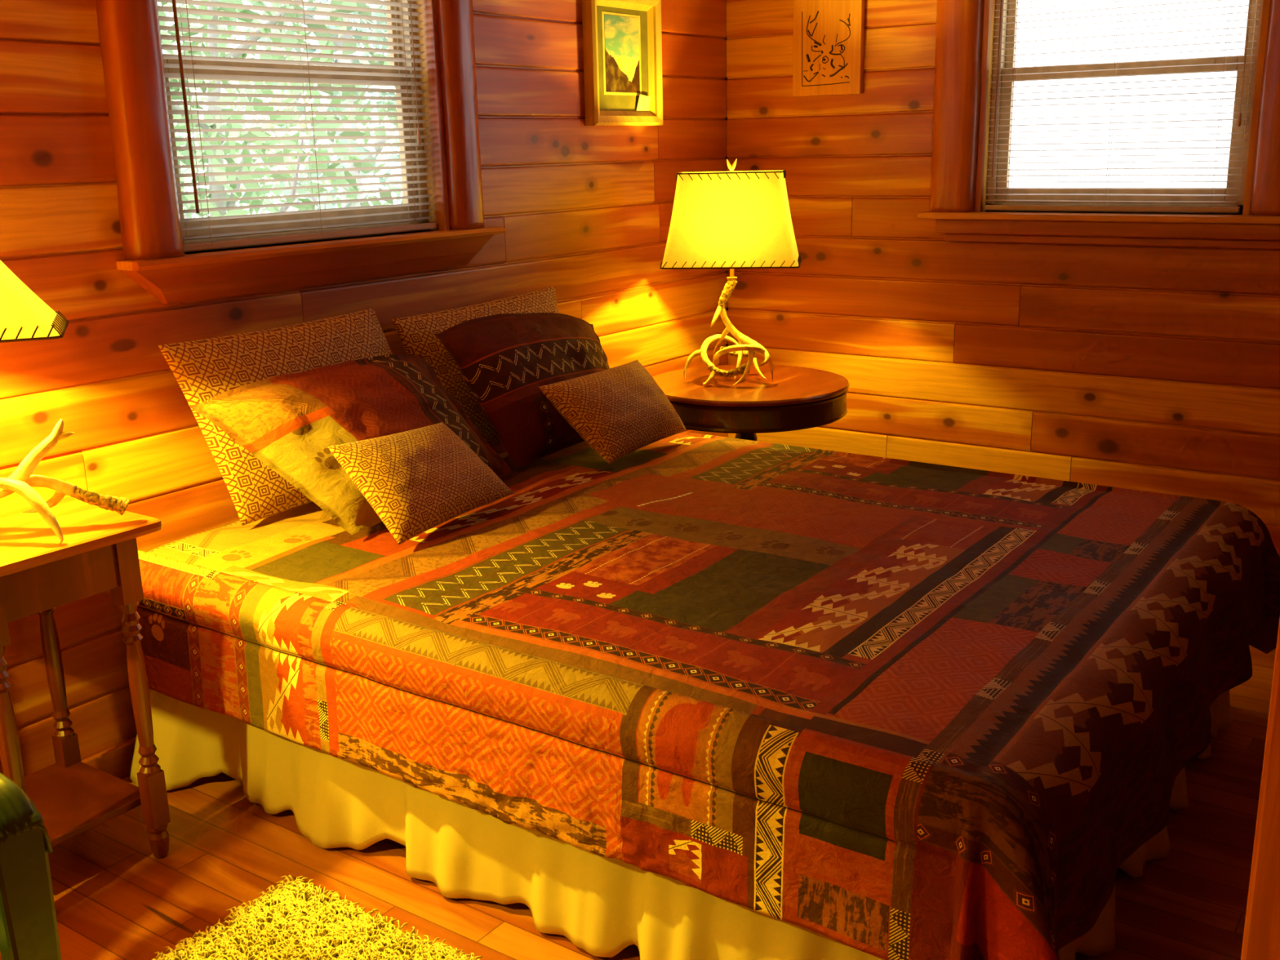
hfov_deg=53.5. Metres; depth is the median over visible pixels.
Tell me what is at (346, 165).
tree
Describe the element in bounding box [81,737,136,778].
baseboard
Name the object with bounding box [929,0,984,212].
trim
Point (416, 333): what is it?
sham pillow
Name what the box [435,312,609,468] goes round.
sham
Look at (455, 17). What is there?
trim
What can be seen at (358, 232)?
window blind
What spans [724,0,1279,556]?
wall
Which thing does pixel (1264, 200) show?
trim
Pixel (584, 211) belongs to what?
wall
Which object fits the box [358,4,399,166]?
tree
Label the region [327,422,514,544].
cushion
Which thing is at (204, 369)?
sham pillow
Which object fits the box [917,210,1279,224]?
trim
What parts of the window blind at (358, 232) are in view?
rail, pull cord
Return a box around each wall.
[0,0,727,776]
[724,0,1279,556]
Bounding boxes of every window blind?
[156,0,436,251]
[984,0,1260,213]
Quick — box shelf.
[23,761,141,847]
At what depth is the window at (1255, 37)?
4.33 m
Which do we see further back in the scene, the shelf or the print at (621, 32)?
the print at (621, 32)
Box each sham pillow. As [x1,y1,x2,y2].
[158,307,391,525]
[391,285,559,447]
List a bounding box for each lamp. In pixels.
[0,260,130,544]
[659,158,800,386]
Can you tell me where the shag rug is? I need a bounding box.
[151,875,482,959]
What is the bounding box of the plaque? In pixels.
[792,0,865,97]
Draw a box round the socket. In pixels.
[726,268,737,279]
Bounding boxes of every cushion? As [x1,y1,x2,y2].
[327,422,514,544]
[538,360,686,463]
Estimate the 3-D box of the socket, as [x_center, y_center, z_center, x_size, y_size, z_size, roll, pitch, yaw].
[0.324,-0.832,4.480,0.060,0.247,0.060,9,18,34]
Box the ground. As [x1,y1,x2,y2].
[188,207,337,218]
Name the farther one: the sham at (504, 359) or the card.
the card
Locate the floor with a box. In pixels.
[0,644,1275,959]
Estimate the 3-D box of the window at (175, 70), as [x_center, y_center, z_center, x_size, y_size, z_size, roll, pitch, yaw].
[-0.952,-1.161,3.419,0.070,1.018,0.928,9,18,34]
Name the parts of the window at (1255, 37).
sash, sash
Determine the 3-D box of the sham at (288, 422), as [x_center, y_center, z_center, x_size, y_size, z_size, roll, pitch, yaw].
[-0.674,-0.107,3.275,0.246,0.380,0.943,9,18,34]
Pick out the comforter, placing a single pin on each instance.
(887, 708)
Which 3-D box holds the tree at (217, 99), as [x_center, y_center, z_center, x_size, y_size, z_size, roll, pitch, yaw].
[-1.772,-1.351,5.719,2.308,4.677,2.830,-8,16,-24]
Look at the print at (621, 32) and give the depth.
4.46 m
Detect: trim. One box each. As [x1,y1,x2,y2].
[95,0,184,260]
[115,226,505,271]
[120,234,493,303]
[414,0,449,230]
[436,0,484,229]
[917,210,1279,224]
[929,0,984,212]
[935,218,1279,249]
[974,0,1270,214]
[1248,0,1279,216]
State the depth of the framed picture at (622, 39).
4.46 m
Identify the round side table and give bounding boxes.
[652,364,849,440]
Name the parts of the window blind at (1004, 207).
rail, pull cord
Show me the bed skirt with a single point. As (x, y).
(604, 906)
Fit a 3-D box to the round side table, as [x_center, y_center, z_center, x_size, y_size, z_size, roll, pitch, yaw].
[0.388,-0.032,4.651,0.736,0.666,0.736,9,18,34]
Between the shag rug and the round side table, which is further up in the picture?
the round side table
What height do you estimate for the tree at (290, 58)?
5.892 m
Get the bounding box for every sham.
[187,354,511,534]
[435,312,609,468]
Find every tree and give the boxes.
[156,0,402,212]
[157,0,403,217]
[160,0,364,218]
[160,0,398,214]
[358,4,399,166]
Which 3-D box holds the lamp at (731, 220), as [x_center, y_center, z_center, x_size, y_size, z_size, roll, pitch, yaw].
[0.325,-0.738,4.497,0.483,0.775,0.326,1,15,8]
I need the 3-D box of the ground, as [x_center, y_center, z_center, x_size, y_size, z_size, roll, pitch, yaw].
[-16.763,-1.836,17.995,41.950,0.100,70.000,9,18,34]
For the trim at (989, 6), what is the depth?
4.45 m
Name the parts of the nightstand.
leg, leg, leg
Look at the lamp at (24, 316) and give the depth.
2.46 m
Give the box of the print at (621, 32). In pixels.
[604,14,639,93]
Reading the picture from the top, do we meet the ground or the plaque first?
the plaque
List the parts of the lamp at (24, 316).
lamp shade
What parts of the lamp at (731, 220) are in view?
lamp shade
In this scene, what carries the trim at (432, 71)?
attached to the wall at (584, 211)
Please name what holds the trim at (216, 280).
attached to the wall at (584, 211)
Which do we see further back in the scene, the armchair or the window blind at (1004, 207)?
the window blind at (1004, 207)
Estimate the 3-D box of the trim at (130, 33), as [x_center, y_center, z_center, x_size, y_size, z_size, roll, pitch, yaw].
[-1.166,-1.060,2.917,0.056,1.087,0.157,9,18,34]
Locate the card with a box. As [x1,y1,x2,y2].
[635,94,650,111]
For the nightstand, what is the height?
0.770 m
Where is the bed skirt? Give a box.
[128,688,1231,959]
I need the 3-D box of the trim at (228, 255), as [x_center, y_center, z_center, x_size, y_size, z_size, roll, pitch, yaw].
[-0.868,-0.649,3.509,0.190,0.020,1.294,9,18,34]
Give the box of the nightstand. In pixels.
[0,491,170,858]
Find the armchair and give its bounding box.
[0,772,61,959]
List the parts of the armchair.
armrest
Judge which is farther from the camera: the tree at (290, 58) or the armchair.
the tree at (290, 58)
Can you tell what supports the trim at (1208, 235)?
attached to the wall at (1153, 369)
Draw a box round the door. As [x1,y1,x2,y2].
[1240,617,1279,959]
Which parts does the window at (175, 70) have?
sash, sash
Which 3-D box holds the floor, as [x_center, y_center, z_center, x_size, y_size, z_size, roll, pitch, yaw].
[0.482,0.993,2.234,4.250,0.080,5.640,9,18,34]
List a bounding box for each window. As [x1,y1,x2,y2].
[163,0,428,253]
[986,0,1263,213]
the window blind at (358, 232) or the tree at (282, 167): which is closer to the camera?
the window blind at (358, 232)
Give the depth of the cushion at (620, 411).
3.75 m
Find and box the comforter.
[137,431,1279,959]
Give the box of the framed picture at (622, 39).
[581,0,662,125]

